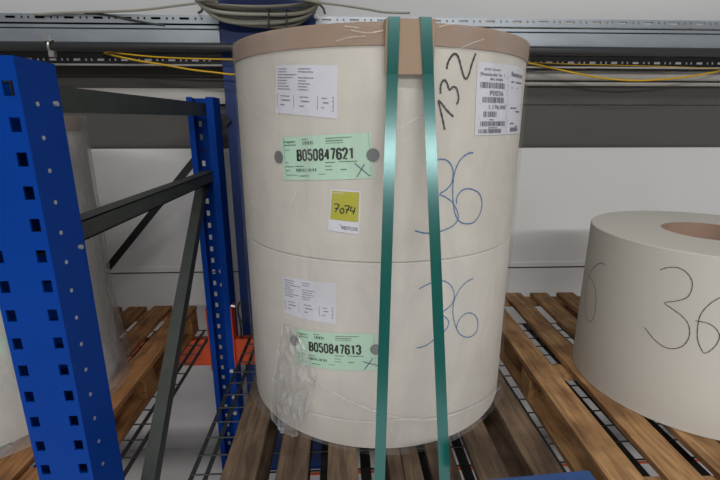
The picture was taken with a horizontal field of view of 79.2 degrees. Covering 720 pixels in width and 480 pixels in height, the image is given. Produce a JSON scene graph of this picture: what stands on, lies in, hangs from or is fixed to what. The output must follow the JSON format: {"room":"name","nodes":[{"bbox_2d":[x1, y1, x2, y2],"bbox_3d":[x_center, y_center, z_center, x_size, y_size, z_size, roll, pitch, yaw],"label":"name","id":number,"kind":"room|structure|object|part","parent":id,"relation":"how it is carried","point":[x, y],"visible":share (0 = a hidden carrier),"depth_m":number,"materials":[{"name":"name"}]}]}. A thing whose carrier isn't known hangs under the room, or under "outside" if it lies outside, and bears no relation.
{"room":"warehouse","nodes":[
{"label":"warehouse","id":0,"kind":"room"},
{"bbox_2d":[0,433,713,479],"bbox_3d":[0.580,2.479,-1.152,13.000,0.100,8.450,-1,15,-3],"label":"floor","id":1,"kind":"structure","parent":0,"point":[178,464],"depth_m":2.72,"materials":[{"name":"concrete"}]},
{"bbox_2d":[0,55,243,479],"bbox_3d":[-0.702,0.546,1.701,0.180,2.170,1.410,-1,15,-3],"label":"upright","id":2,"kind":"object","parent":1,"relation":"on","point":[48,308],"visible":0.88,"depth_m":0.96,"materials":[{"name":"metal"}]},
{"bbox_3d":[-0.674,0.698,1.095,0.120,2.147,0.117,-1,15,-3],"label":"post","id":3,"kind":"part","parent":2,"relation":"part of","materials":[{"name":"blue metal"}]},
{"bbox_2d":[118,308,211,370],"bbox_3d":[-2.042,0.528,2.254,2.506,0.360,0.074,-1,15,-3],"label":"crossbar","id":4,"kind":"object","parent":2,"relation":"attached to","point":[204,358],"visible":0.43,"depth_m":2.31,"materials":[{"name":"orange metal"}]},
{"bbox_3d":[-0.792,0.514,2.309,0.005,0.360,0.074,-1,15,-3],"label":"plate","id":5,"kind":"part","parent":4,"relation":"part of","materials":[{"name":"metal"}]},
{"bbox_2d":[106,116,231,269],"bbox_3d":[-0.985,-0.223,2.206,0.713,0.784,0.012,0,15,-2],"label":"rod","id":6,"kind":"object","parent":2,"relation":"attached to","point":[225,121],"visible":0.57,"depth_m":2.23,"materials":[{"name":"black metal"}]},
{"bbox_3d":[-0.730,0.376,2.302,0.120,2.150,0.117,-1,15,-3],"label":"post","id":7,"kind":"part","parent":2,"relation":"part of","materials":[{"name":"blue metal"}]},
{"bbox_2d":[230,301,255,367],"bbox_3d":[-0.022,0.487,2.329,1.292,0.402,0.091,-1,15,-3],"label":"crossbar","id":8,"kind":"object","parent":2,"relation":"attached to","point":[239,341],"visible":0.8,"depth_m":2.31,"materials":[{"name":"metal"}]},
{"bbox_3d":[-0.666,0.512,2.314,0.005,0.360,0.074,-1,15,-3],"label":"plate","id":9,"kind":"part","parent":8,"relation":"part of","materials":[{"name":"metal"}]},
{"bbox_2d":[218,0,321,469],"bbox_3d":[-0.441,-0.259,2.334,0.480,3.400,0.210,-1,15,-3],"label":"steel pillar","id":10,"kind":"structure","parent":1,"relation":"on","point":[229,33],"depth_m":2.21,"materials":[{"name":"metal"}]},
{"bbox_2d":[195,0,320,30],"bbox_3d":[-0.446,-1.039,1.934,0.546,0.199,0.198,-1,15,-3],"label":"cable coil","id":11,"kind":"object","parent":10,"relation":"attached to","point":[221,12],"visible":0.99,"depth_m":1.95,"materials":[{"name":"grey plastic"}]},
{"bbox_2d":[0,35,719,56],"bbox_3d":[0.400,-0.897,2.058,11.000,0.088,0.068,-1,15,-3],"label":"conduit","id":12,"kind":"object","parent":10,"relation":"attached to","point":[48,44],"visible":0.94,"depth_m":2.00,"materials":[{"name":"metal"}]},
{"bbox_2d":[310,459,698,474],"bbox_3d":[1.024,1.403,2.695,2.750,0.003,0.020,-1,15,-3],"label":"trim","id":13,"kind":"structure","parent":1,"relation":"on","point":[640,462],"depth_m":2.67,"materials":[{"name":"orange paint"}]},
{"bbox_2d":[490,470,595,479],"bbox_3d":[0.384,1.160,1.146,0.310,1.268,0.040,-2,15,-6],"label":"barrier","id":14,"kind":"object","parent":1,"relation":"on","point":[576,475],"visible":1,"depth_m":1.00,"materials":[{"name":"metal"}]},
{"bbox_2d":[0,0,719,453],"bbox_3d":[0.385,-0.703,2.447,13.000,4.200,0.150,-1,15,-3],"label":"wall","id":15,"kind":"structure","parent":0,"point":[559,191],"depth_m":2.50,"materials":[{"name":"white paint"}]},
{"bbox_2d":[0,13,220,42],"bbox_3d":[-2.887,-0.988,2.047,4.435,0.134,0.178,-1,15,-3],"label":"cable tray","id":16,"kind":"object","parent":15,"relation":"attached to","point":[33,30],"visible":0.83,"depth_m":2.04,"materials":[{"name":"metal"}]},
{"bbox_3d":[-2.883,-1.015,1.958,4.435,0.036,0.004,-1,15,-3],"label":"slotted rail","id":17,"kind":"part","parent":16,"relation":"part of","materials":[{"name":"metal"}]},
{"bbox_3d":[-2.885,-1.022,1.993,4.435,0.035,0.004,-1,15,-3],"label":"plate","id":18,"kind":"part","parent":16,"relation":"part of","materials":[{"name":"silver metal"}]},
{"bbox_3d":[-2.883,-0.944,1.977,4.435,0.055,0.008,-1,15,-3],"label":"panel","id":19,"kind":"part","parent":16,"relation":"part of","materials":[{"name":"metal"}]},
{"bbox_2d":[84,13,164,25],"bbox_3d":[-1.097,-1.030,2.030,0.362,0.058,0.012,-1,15,-3],"label":"cable","id":20,"kind":"object","parent":16,"relation":"on","point":[105,14],"visible":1,"depth_m":2.03,"materials":[{"name":"black plastic"}]},
{"bbox_2d":[34,0,217,15],"bbox_3d":[-1.060,-1.078,2.010,0.870,0.085,0.011,-1,15,-3],"label":"cable","id":21,"kind":"object","parent":16,"relation":"on","point":[191,3],"visible":0.91,"depth_m":2.01,"materials":[{"name":"grey plastic"}]},
{"bbox_2d":[0,53,222,65],"bbox_3d":[-2.887,-0.866,2.087,4.435,0.055,0.164,-1,15,-3],"label":"cable tray","id":22,"kind":"object","parent":15,"relation":"attached to","point":[62,59],"visible":0.67,"depth_m":2.10,"materials":[{"name":"black metal"}]},
{"bbox_2d":[106,52,232,59],"bbox_3d":[-0.757,-0.854,2.002,0.953,0.059,0.111,1,15,5],"label":"cable","id":23,"kind":"object","parent":22,"relation":"on","point":[106,52],"visible":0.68,"depth_m":1.99,"materials":[{"name":"plastic"}]},
{"bbox_2d":[103,52,235,75],"bbox_3d":[-0.759,-0.817,1.998,0.956,0.116,0.126,1,15,5],"label":"cable","id":24,"kind":"object","parent":22,"relation":"hanging from","point":[103,52],"visible":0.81,"depth_m":1.99,"materials":[{"name":"yellow plastic"}]},
{"bbox_2d":[55,66,223,87],"bbox_3d":[-3.388,-0.825,2.153,5.440,0.120,0.012,-1,15,-3],"label":"trim","id":25,"kind":"structure","parent":15,"relation":"attached to","point":[67,76],"depth_m":2.25,"materials":[{"name":"grey metal"}]},
{"bbox_2d":[80,88,224,103],"bbox_3d":[-3.387,-0.720,2.161,5.440,0.077,0.050,-1,15,-3],"label":"trim","id":26,"kind":"structure","parent":15,"relation":"attached to","point":[167,93],"depth_m":2.24,"materials":[{"name":"grey metal"}]},
{"bbox_2d":[106,261,584,273],"bbox_3d":[0.389,0.154,2.592,13.000,0.030,0.010,-1,15,-3],"label":"trim","id":27,"kind":"structure","parent":15,"relation":"attached to","point":[549,263],"depth_m":2.53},
{"bbox_2d":[63,105,719,148],"bbox_3d":[0.389,-0.619,2.384,13.000,0.225,0.014,-1,15,-3],"label":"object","id":28,"kind":"structure","parent":15,"relation":"attached to","point":[541,126],"depth_m":2.41,"materials":[{"name":"grey metal"}]},
{"bbox_2d":[314,14,719,47],"bbox_3d":[2.832,-1.059,2.295,6.116,0.144,0.182,-1,15,-3],"label":"cable tray","id":29,"kind":"object","parent":15,"relation":"attached to","point":[560,37],"visible":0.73,"depth_m":2.15,"materials":[{"name":"metal"}]},
{"bbox_2d":[321,2,409,13],"bbox_3d":[-0.031,-1.104,2.048,0.538,0.068,0.010,-1,15,-3],"label":"cable","id":30,"kind":"object","parent":29,"relation":"on","point":[325,3],"visible":0.86,"depth_m":2.05,"materials":[{"name":"grey plastic"}]},
{"bbox_3d":[2.840,-1.082,2.209,6.108,0.036,0.004,-1,15,-3],"label":"slotted rail","id":31,"kind":"part","parent":29,"relation":"part of","materials":[{"name":"metal"}]},
{"bbox_3d":[2.839,-1.081,2.216,6.108,0.035,0.004,-1,15,-3],"label":"plate","id":32,"kind":"part","parent":29,"relation":"part of","materials":[{"name":"grey metal"}]},
{"bbox_3d":[2.840,-1.011,2.228,6.108,0.055,0.008,-1,15,-3],"label":"panel","id":33,"kind":"part","parent":29,"relation":"part of","materials":[{"name":"metal"}]},
{"bbox_2d":[523,86,719,104],"bbox_3d":[3.331,-0.815,2.466,7.110,0.098,0.022,-1,15,-3],"label":"trim","id":34,"kind":"structure","parent":15,"relation":"attached to","point":[533,95],"depth_m":2.37,"materials":[{"name":"grey metal"}]},
{"bbox_2d":[524,82,719,86],"bbox_3d":[2.837,-0.856,2.412,6.100,0.016,0.060,-1,15,-3],"label":"strip","id":35,"kind":"object","parent":15,"relation":"attached to","point":[526,83],"visible":0.44,"depth_m":2.32,"materials":[{"name":"grey metal"}]},
{"bbox_2d":[525,69,719,80],"bbox_3d":[2.839,-0.889,2.367,6.100,0.059,0.055,-1,15,-3],"label":"pipe","id":36,"kind":"object","parent":15,"relation":"attached to","point":[531,74],"visible":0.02,"depth_m":2.28,"materials":[{"name":"metal"}]},
{"bbox_2d":[526,57,719,68],"bbox_3d":[2.836,-0.933,2.338,6.108,0.055,0.164,-1,15,-3],"label":"cable tray","id":37,"kind":"object","parent":15,"relation":"attached to","point":[706,63],"visible":0.4,"depth_m":2.21,"materials":[{"name":"black metal"}]},
{"bbox_2d":[528,62,719,80],"bbox_3d":[1.301,-0.856,2.198,1.306,0.105,0.038,-1,15,-3],"label":"cable","id":38,"kind":"object","parent":37,"relation":"hanging from","point":[531,63],"visible":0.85,"depth_m":2.19,"materials":[{"name":"yellow plastic"}]},
{"bbox_2d":[532,62,719,68],"bbox_3d":[1.342,-0.884,2.203,1.284,0.031,0.017,-1,15,-3],"label":"cable","id":39,"kind":"object","parent":37,"relation":"on","point":[532,62],"visible":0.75,"depth_m":2.20,"materials":[{"name":"plastic"}]},
{"bbox_3d":[1.375,0.894,1.209,3.968,0.150,0.050,-1,15,-3],"label":"crossbar","id":40,"kind":"object","parent":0,"visible":0},
{"bbox_2d":[188,329,474,479],"bbox_3d":[0.010,0.667,1.752,1.152,0.009,1.399,-1,15,-3],"label":"deck","id":41,"kind":"object","parent":40,"relation":"on","point":[365,466],"visible":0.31,"depth_m":1.50,"materials":[{"name":"metal"}]},
{"bbox_2d":[220,371,562,479],"bbox_3d":[0.072,0.606,1.681,0.962,0.144,1.219,-1,15,-3],"label":"wooden pallet","id":42,"kind":"object","parent":41,"relation":"on","point":[503,442],"visible":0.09,"depth_m":1.32,"materials":[{"name":"brown wood"}]},
{"bbox_3d":[-0.358,0.670,1.679,0.100,0.022,1.206,-1,15,-3],"label":"board","id":43,"kind":"part","parent":42,"relation":"part of","materials":[{"name":"brown wood"}]},
{"bbox_2d":[247,234,510,447],"bbox_3d":[0.064,0.226,1.688,0.940,0.588,0.943,-1,15,-3],"label":"paper roll","id":44,"kind":"object","parent":42,"relation":"on","point":[331,307],"visible":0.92,"depth_m":1.28,"materials":[{"name":"white paper"}]},
{"bbox_2d":[246,25,512,421],"bbox_3d":[0.067,-0.057,1.608,0.987,1.170,0.985,-1,15,-3],"label":"film","id":45,"kind":"object","parent":44,"relation":"attached to","point":[277,406],"visible":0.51,"depth_m":1.28,"materials":[{"name":"white"}]},
{"bbox_2d":[232,22,529,262],"bbox_3d":[0.064,-0.343,1.538,0.949,0.587,0.949,-1,15,-3],"label":"paper roll","id":46,"kind":"object","parent":44,"relation":"on","point":[327,148],"depth_m":1.13,"materials":[{"name":"white paper"}]},
{"bbox_3d":[-0.040,-0.087,1.130,0.079,0.081,0.002,3,15,12],"label":"lime panel","id":47,"kind":"part","parent":46,"relation":"part of","materials":[{"name":"yellow paper"}]},
{"bbox_3d":[0.064,-0.603,1.469,0.949,0.050,0.949,-1,15,-3],"label":"cardboard cap","id":48,"kind":"part","parent":46,"relation":"part of","materials":[{"name":"brown cardboard"}]},
{"bbox_2d":[374,16,399,479],"bbox_3d":[0.056,0.010,1.523,0.062,1.289,1.229,0,15,-1],"label":"strap","id":49,"kind":"object","parent":46,"relation":"on","point":[393,22],"visible":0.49,"depth_m":1.03,"materials":[{"name":"green plastic"}]},
{"bbox_2d":[384,18,435,74],"bbox_3d":[0.113,-0.461,1.062,0.115,0.121,0.122,-1,15,-3],"label":"protector","id":50,"kind":"object","parent":46,"relation":"on","point":[410,52],"visible":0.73,"depth_m":1.00,"materials":[{"name":"brown cardboard"}]},
{"bbox_2d":[419,17,449,479],"bbox_3d":[0.137,0.010,1.526,0.071,1.289,1.230,-1,15,-5],"label":"strap","id":51,"kind":"object","parent":46,"relation":"on","point":[425,22],"visible":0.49,"depth_m":1.04,"materials":[{"name":"green plastic"}]},
{"bbox_3d":[0.101,0.664,1.699,0.100,0.022,1.206,-1,15,-3],"label":"board","id":52,"kind":"part","parent":42,"relation":"part of","materials":[{"name":"brown wood"}]},
{"bbox_3d":[0.503,0.660,1.717,0.100,0.022,1.206,-1,15,-3],"label":"board","id":53,"kind":"part","parent":42,"relation":"part of","materials":[{"name":"brown wood"}]},
{"bbox_2d":[498,323,711,475],"bbox_3d":[1.417,0.650,1.814,1.642,0.009,1.399,-1,15,-3],"label":"deck","id":54,"kind":"object","parent":40,"relation":"on","point":[690,459],"visible":0.03,"depth_m":1.62,"materials":[{"name":"metal"}]},
{"bbox_2d":[499,292,719,479],"bbox_3d":[1.202,0.559,1.859,1.094,0.144,1.461,-1,15,-3],"label":"wooden pallet","id":55,"kind":"object","parent":54,"relation":"on","point":[583,444],"visible":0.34,"depth_m":1.53,"materials":[{"name":"brown wood"}]},
{"bbox_3d":[0.726,0.619,1.870,0.100,0.022,1.426,0,15,-1],"label":"board","id":56,"kind":"part","parent":55,"relation":"part of","materials":[{"name":"brown wood"}]},
{"bbox_2d":[572,211,719,440],"bbox_3d":[1.243,0.249,1.612,0.761,0.581,0.760,-1,15,-3],"label":"paper roll","id":57,"kind":"object","parent":55,"relation":"on","point":[647,338],"visible":1,"depth_m":1.41,"materials":[{"name":"white paper"}]},
{"bbox_3d":[-1.987,0.933,1.061,2.502,0.150,0.050,-1,15,-3],"label":"crossbar","id":58,"kind":"object","parent":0,"visible":0},
{"bbox_2d":[8,330,207,477],"bbox_3d":[-1.569,0.685,1.683,1.596,0.009,1.399,-1,15,-3],"label":"deck","id":59,"kind":"object","parent":58,"relation":"on","point":[179,384],"visible":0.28,"depth_m":1.72,"materials":[{"name":"metal"}]},
{"bbox_2d":[0,305,198,479],"bbox_3d":[-1.363,0.585,1.759,1.016,0.144,1.231,-1,15,-3],"label":"wooden pallet","id":60,"kind":"object","parent":59,"relation":"on","point":[132,386],"visible":0.33,"depth_m":1.76,"materials":[{"name":"orange wood"}]},
{"bbox_2d":[0,116,119,446],"bbox_3d":[-1.431,0.076,1.502,0.949,0.972,0.949,-1,15,-3],"label":"paper roll","id":61,"kind":"object","parent":60,"relation":"on","point":[13,426],"depth_m":1.52,"materials":[{"name":"white paper"}]},
{"bbox_3d":[-1.431,-0.371,1.383,0.949,0.045,0.949,-1,15,-3],"label":"cardboard cap","id":62,"kind":"part","parent":61,"relation":"part of","materials":[{"name":"brown cardboard"}]},
{"bbox_3d":[-0.906,0.639,1.795,0.100,0.022,1.216,-1,15,-3],"label":"board","id":63,"kind":"part","parent":60,"relation":"part of","materials":[{"name":"orange wood"}]}
]}

